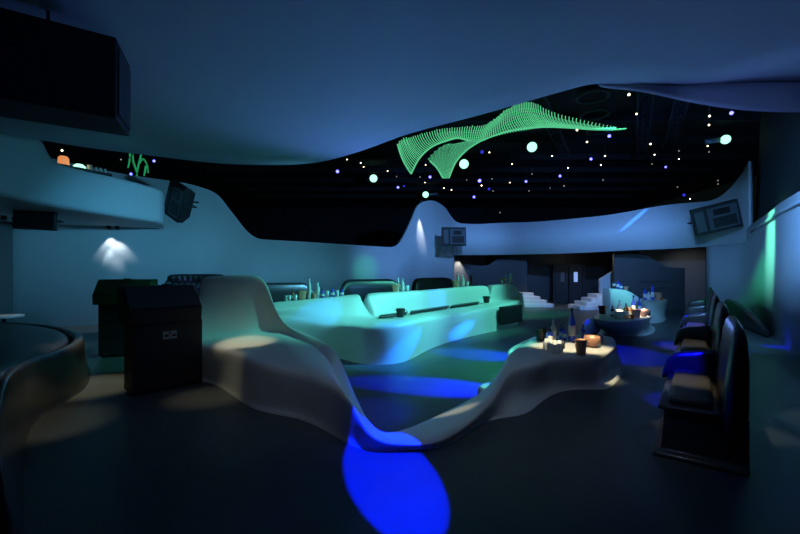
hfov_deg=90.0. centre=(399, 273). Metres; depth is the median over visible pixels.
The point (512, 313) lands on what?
speaker
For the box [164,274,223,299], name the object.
sofa
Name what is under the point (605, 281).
wall
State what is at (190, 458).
floor
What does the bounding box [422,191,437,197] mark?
spotlight
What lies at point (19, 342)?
seat cushion
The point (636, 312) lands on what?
ice bucket
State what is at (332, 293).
bottle
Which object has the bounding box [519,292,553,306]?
steps
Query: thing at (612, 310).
bottle
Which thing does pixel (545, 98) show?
lighting truss
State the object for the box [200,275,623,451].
bench
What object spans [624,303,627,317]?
bottle
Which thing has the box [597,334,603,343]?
drinking glass
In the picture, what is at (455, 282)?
ice bucket
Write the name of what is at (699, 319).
lounge seat
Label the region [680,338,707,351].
seat cushion
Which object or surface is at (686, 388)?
seat cushion
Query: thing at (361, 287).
sofa
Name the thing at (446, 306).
bench cushion
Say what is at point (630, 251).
ceiling
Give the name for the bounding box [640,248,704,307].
wall
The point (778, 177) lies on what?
wall
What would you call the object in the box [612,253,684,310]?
wall
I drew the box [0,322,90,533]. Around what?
bar counter
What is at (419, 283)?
sofa
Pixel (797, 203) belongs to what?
trim
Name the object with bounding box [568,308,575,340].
bottle
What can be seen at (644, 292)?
bottle
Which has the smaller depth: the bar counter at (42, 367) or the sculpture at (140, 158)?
the bar counter at (42, 367)
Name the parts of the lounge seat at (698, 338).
armrest, backrest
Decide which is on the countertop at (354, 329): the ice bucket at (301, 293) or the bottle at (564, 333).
the ice bucket at (301, 293)
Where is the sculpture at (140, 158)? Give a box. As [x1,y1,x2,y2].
[127,153,148,175]
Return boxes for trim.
[181,154,751,159]
[205,167,711,172]
[225,178,680,182]
[241,187,654,190]
[254,194,633,197]
[382,136,759,143]
[455,113,760,121]
[553,263,584,302]
[566,84,627,90]
[598,81,799,111]
[750,200,799,232]
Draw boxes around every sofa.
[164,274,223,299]
[266,283,313,302]
[339,279,400,303]
[411,278,452,290]
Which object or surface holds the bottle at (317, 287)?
on the countertop at (354, 329)
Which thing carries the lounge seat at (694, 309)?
on the floor
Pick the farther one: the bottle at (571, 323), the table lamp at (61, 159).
the table lamp at (61, 159)
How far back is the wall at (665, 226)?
16.07 m
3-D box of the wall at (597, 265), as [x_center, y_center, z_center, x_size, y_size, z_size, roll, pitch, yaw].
[9.227,0.050,21.498,14.106,2.900,0.200,0,0,10]
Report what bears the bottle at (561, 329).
on the bench at (249, 352)
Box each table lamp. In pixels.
[57,156,69,164]
[73,164,85,168]
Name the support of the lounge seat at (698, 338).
on the floor
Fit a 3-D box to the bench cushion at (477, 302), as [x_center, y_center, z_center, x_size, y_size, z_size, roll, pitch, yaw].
[1.733,0.817,10.667,0.192,0.093,1.688,0,0,42]
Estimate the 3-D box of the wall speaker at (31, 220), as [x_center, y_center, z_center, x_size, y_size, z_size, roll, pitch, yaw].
[-8.253,-1.224,9.200,0.880,0.460,0.662,2,-1,-20]
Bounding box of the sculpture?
[397,102,625,178]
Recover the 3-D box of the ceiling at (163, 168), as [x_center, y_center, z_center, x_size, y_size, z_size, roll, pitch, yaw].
[1.000,-5.600,20.000,38.000,0.200,32.000,0,0,0]
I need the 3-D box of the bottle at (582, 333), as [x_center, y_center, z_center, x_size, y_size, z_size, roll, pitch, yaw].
[2.833,0.894,6.192,0.071,0.240,0.071,0,0,0]
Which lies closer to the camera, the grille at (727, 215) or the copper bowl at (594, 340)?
the copper bowl at (594, 340)
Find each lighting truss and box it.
[532,96,569,154]
[635,92,654,157]
[662,99,689,147]
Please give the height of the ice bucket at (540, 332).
0.180 m
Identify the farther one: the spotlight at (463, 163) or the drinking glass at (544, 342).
the spotlight at (463, 163)
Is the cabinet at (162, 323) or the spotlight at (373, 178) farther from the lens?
the spotlight at (373, 178)
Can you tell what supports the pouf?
on the floor
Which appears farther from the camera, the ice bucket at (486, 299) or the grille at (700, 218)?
the grille at (700, 218)
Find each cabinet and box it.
[92,278,157,356]
[117,284,201,395]
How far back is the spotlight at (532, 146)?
15.52 m
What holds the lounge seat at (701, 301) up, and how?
on the floor
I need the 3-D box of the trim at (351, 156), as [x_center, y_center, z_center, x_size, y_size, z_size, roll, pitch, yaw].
[3.000,-5.350,18.260,26.000,0.260,0.120,0,0,0]
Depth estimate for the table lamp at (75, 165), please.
10.39 m
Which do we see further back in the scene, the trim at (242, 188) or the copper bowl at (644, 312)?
the trim at (242, 188)
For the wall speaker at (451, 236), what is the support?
attached to the wall at (665, 226)
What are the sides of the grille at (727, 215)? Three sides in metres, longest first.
0.800 x 0.704 x 0.012 m
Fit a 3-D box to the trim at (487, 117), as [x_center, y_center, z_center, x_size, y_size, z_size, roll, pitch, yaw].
[3.000,-5.350,13.660,26.000,0.260,0.120,0,0,0]
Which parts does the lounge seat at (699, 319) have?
armrest, backrest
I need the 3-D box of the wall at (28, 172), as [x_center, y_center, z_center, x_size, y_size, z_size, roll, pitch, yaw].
[-7.009,-2.019,8.637,0.373,1.259,5.906,0,0,6]
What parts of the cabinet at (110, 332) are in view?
lid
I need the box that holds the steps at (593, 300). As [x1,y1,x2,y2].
[568,293,602,309]
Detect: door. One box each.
[555,265,567,302]
[569,265,581,302]
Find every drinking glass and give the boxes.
[543,341,547,348]
[547,343,551,351]
[550,344,554,352]
[554,345,559,353]
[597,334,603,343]
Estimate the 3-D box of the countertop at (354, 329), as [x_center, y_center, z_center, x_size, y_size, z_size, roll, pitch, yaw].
[1.142,0.909,9.448,8.545,1.183,2.548,0,0,-41]
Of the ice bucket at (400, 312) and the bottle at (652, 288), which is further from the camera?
the bottle at (652, 288)
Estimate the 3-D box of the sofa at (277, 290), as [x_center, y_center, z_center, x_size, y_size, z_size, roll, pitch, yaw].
[-2.672,0.856,9.521,1.618,1.288,0.955,0,0,-30]
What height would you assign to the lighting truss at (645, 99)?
0.664 m
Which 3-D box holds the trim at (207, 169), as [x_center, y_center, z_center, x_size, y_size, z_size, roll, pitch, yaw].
[3.000,-5.350,20.560,26.000,0.260,0.120,0,0,0]
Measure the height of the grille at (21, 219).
0.340 m
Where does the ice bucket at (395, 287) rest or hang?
on the countertop at (354, 329)
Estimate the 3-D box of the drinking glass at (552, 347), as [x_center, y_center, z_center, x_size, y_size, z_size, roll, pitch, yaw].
[1.964,0.962,5.134,0.066,0.105,0.064,0,0,0]
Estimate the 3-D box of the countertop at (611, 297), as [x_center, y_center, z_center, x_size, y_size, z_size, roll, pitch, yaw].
[7.710,0.977,13.925,1.104,0.989,0.716,0,0,0]
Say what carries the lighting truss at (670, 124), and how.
hanging from the ceiling at (163, 168)
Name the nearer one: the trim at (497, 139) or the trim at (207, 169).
the trim at (497, 139)
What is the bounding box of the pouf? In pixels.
[477,382,490,393]
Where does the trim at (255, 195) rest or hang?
attached to the ceiling at (163, 168)
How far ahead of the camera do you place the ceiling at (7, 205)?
9.91 m
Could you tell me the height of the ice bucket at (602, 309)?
0.210 m
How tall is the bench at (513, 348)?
0.380 m
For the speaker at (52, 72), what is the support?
hanging from the ceiling at (245, 82)
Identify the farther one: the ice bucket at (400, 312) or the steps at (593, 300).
the steps at (593, 300)
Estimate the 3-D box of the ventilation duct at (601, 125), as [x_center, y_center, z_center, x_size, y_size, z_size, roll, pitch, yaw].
[7.083,-5.270,14.167,0.939,0.440,0.940,0,0,0]
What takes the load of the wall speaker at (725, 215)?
attached to the wall at (665, 226)
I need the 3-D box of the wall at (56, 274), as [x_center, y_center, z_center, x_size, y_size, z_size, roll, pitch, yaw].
[-4.954,-1.252,14.832,19.255,5.504,1.619,0,0,-31]
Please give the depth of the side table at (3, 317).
9.35 m
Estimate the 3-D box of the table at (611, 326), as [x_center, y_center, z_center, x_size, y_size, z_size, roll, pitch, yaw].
[6.022,1.260,10.598,1.204,0.480,4.468,0,0,35]
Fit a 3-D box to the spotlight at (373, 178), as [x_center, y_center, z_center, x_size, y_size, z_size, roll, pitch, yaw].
[-1.399,-5.144,20.960,0.451,0.809,0.767,0,0,-8]
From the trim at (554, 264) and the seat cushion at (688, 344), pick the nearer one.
the seat cushion at (688, 344)
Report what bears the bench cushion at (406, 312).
on the countertop at (354, 329)
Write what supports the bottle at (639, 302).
on the table at (611, 326)
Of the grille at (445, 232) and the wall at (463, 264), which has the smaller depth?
the grille at (445, 232)
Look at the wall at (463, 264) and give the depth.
21.47 m
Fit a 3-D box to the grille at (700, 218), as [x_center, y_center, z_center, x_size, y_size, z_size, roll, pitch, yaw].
[9.655,-1.662,12.845,0.250,0.651,0.012,-15,4,19]
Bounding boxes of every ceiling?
[0,0,799,164]
[0,195,164,227]
[40,91,760,206]
[590,247,705,252]
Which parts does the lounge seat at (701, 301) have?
armrest, backrest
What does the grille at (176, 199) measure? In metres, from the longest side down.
0.816 x 0.448 x 0.012 m
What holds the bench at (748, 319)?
on the floor
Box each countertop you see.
[274,284,519,364]
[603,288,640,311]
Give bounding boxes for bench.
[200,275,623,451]
[507,333,547,356]
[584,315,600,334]
[724,299,769,336]
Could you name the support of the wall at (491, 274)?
on the floor
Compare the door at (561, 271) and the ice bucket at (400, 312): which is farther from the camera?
the door at (561, 271)
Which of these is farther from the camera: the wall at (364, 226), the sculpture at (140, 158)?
the wall at (364, 226)
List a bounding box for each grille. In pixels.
[13,210,53,227]
[165,184,171,210]
[167,186,183,218]
[443,230,448,243]
[450,229,464,243]
[694,211,706,232]
[706,202,740,230]
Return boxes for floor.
[23,302,799,533]
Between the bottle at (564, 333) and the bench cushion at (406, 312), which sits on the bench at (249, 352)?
the bottle at (564, 333)
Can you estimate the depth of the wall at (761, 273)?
10.19 m
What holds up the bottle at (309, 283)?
on the countertop at (354, 329)
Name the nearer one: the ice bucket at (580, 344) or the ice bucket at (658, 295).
the ice bucket at (580, 344)
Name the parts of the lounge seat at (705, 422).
armrest, backrest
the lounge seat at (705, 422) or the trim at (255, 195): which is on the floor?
the lounge seat at (705, 422)
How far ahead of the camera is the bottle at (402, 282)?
9.34 m
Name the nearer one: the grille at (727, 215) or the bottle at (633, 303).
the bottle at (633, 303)
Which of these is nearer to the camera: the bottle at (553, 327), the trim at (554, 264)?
the bottle at (553, 327)
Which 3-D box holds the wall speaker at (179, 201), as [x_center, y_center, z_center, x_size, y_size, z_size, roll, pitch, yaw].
[-6.173,-2.083,11.527,0.820,1.020,0.800,31,19,21]
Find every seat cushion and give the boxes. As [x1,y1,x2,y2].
[0,323,70,381]
[667,369,713,408]
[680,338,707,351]
[686,322,704,326]
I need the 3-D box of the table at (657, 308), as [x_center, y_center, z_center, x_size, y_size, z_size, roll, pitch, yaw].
[8.673,1.200,13.790,0.879,0.600,3.973,0,0,37]
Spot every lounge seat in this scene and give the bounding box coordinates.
[652,315,749,476]
[674,301,728,377]
[680,294,719,344]
[684,290,714,315]
[687,287,711,306]
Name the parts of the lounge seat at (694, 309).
armrest, backrest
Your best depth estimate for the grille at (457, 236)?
18.31 m
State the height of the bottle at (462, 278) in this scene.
0.345 m
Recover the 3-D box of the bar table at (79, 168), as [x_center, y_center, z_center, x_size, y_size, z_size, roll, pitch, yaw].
[-8.430,-2.125,10.525,0.473,1.250,1.837,0,0,27]
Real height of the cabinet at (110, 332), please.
1.420 m
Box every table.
[0,314,24,321]
[59,163,112,176]
[594,310,654,335]
[636,298,667,322]
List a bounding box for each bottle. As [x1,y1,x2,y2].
[308,277,310,298]
[316,282,319,297]
[330,288,334,296]
[401,278,403,290]
[461,274,464,286]
[548,328,552,338]
[551,319,555,339]
[559,324,563,338]
[562,327,566,339]
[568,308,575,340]
[580,324,585,338]
[610,306,614,316]
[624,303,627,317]
[631,295,635,308]
[637,297,640,308]
[643,288,646,299]
[651,284,653,299]
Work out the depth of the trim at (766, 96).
5.83 m
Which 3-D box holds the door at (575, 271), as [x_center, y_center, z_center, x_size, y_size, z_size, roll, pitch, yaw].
[8.943,0.520,20.347,0.641,1.940,0.132,0,0,11]
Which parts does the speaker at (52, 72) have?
suspension rod, panel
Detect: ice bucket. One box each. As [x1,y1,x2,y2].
[296,290,307,299]
[391,284,399,291]
[394,308,406,316]
[451,280,459,286]
[482,296,490,302]
[534,328,548,340]
[572,338,589,353]
[597,305,607,313]
[631,309,640,317]
[655,292,662,299]
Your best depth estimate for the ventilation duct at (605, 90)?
11.40 m
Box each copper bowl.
[583,335,600,346]
[640,309,648,316]
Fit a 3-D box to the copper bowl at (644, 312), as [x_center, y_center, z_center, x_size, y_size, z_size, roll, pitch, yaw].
[5.821,0.931,9.562,0.220,0.170,0.220,0,0,0]
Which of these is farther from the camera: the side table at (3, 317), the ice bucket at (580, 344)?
the side table at (3, 317)
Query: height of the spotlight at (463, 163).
0.832 m
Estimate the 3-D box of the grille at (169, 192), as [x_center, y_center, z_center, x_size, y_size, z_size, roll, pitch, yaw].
[-6.551,-2.155,11.288,0.140,0.755,0.012,31,19,21]
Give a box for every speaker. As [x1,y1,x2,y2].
[0,7,130,135]
[11,210,63,230]
[165,179,198,222]
[438,227,465,245]
[499,304,521,324]
[687,199,742,236]
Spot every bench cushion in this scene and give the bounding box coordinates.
[379,311,407,318]
[410,305,448,313]
[450,301,478,307]
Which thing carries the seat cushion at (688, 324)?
on the lounge seat at (699, 319)
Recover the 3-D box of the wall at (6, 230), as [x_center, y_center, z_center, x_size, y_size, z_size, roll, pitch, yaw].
[-10.232,0.075,9.677,0.150,2.850,2.521,0,0,-18]
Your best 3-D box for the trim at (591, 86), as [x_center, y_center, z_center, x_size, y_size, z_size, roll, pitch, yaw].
[3.000,-5.350,11.360,26.000,0.260,0.120,0,0,0]
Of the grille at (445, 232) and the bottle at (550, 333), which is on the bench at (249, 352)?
the bottle at (550, 333)
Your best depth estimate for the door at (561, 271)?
20.48 m
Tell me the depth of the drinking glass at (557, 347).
5.08 m
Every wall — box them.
[0,133,164,225]
[0,222,12,321]
[8,159,457,326]
[228,207,641,246]
[454,255,485,286]
[456,161,752,254]
[472,255,526,291]
[486,252,705,301]
[599,271,611,293]
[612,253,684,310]
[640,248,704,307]
[706,191,799,354]
[755,112,799,220]
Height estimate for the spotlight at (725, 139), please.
0.763 m
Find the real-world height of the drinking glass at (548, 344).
0.105 m
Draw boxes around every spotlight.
[369,173,377,182]
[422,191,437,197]
[459,159,468,168]
[526,141,537,152]
[704,126,731,144]
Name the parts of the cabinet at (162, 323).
lid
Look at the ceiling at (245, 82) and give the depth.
4.68 m

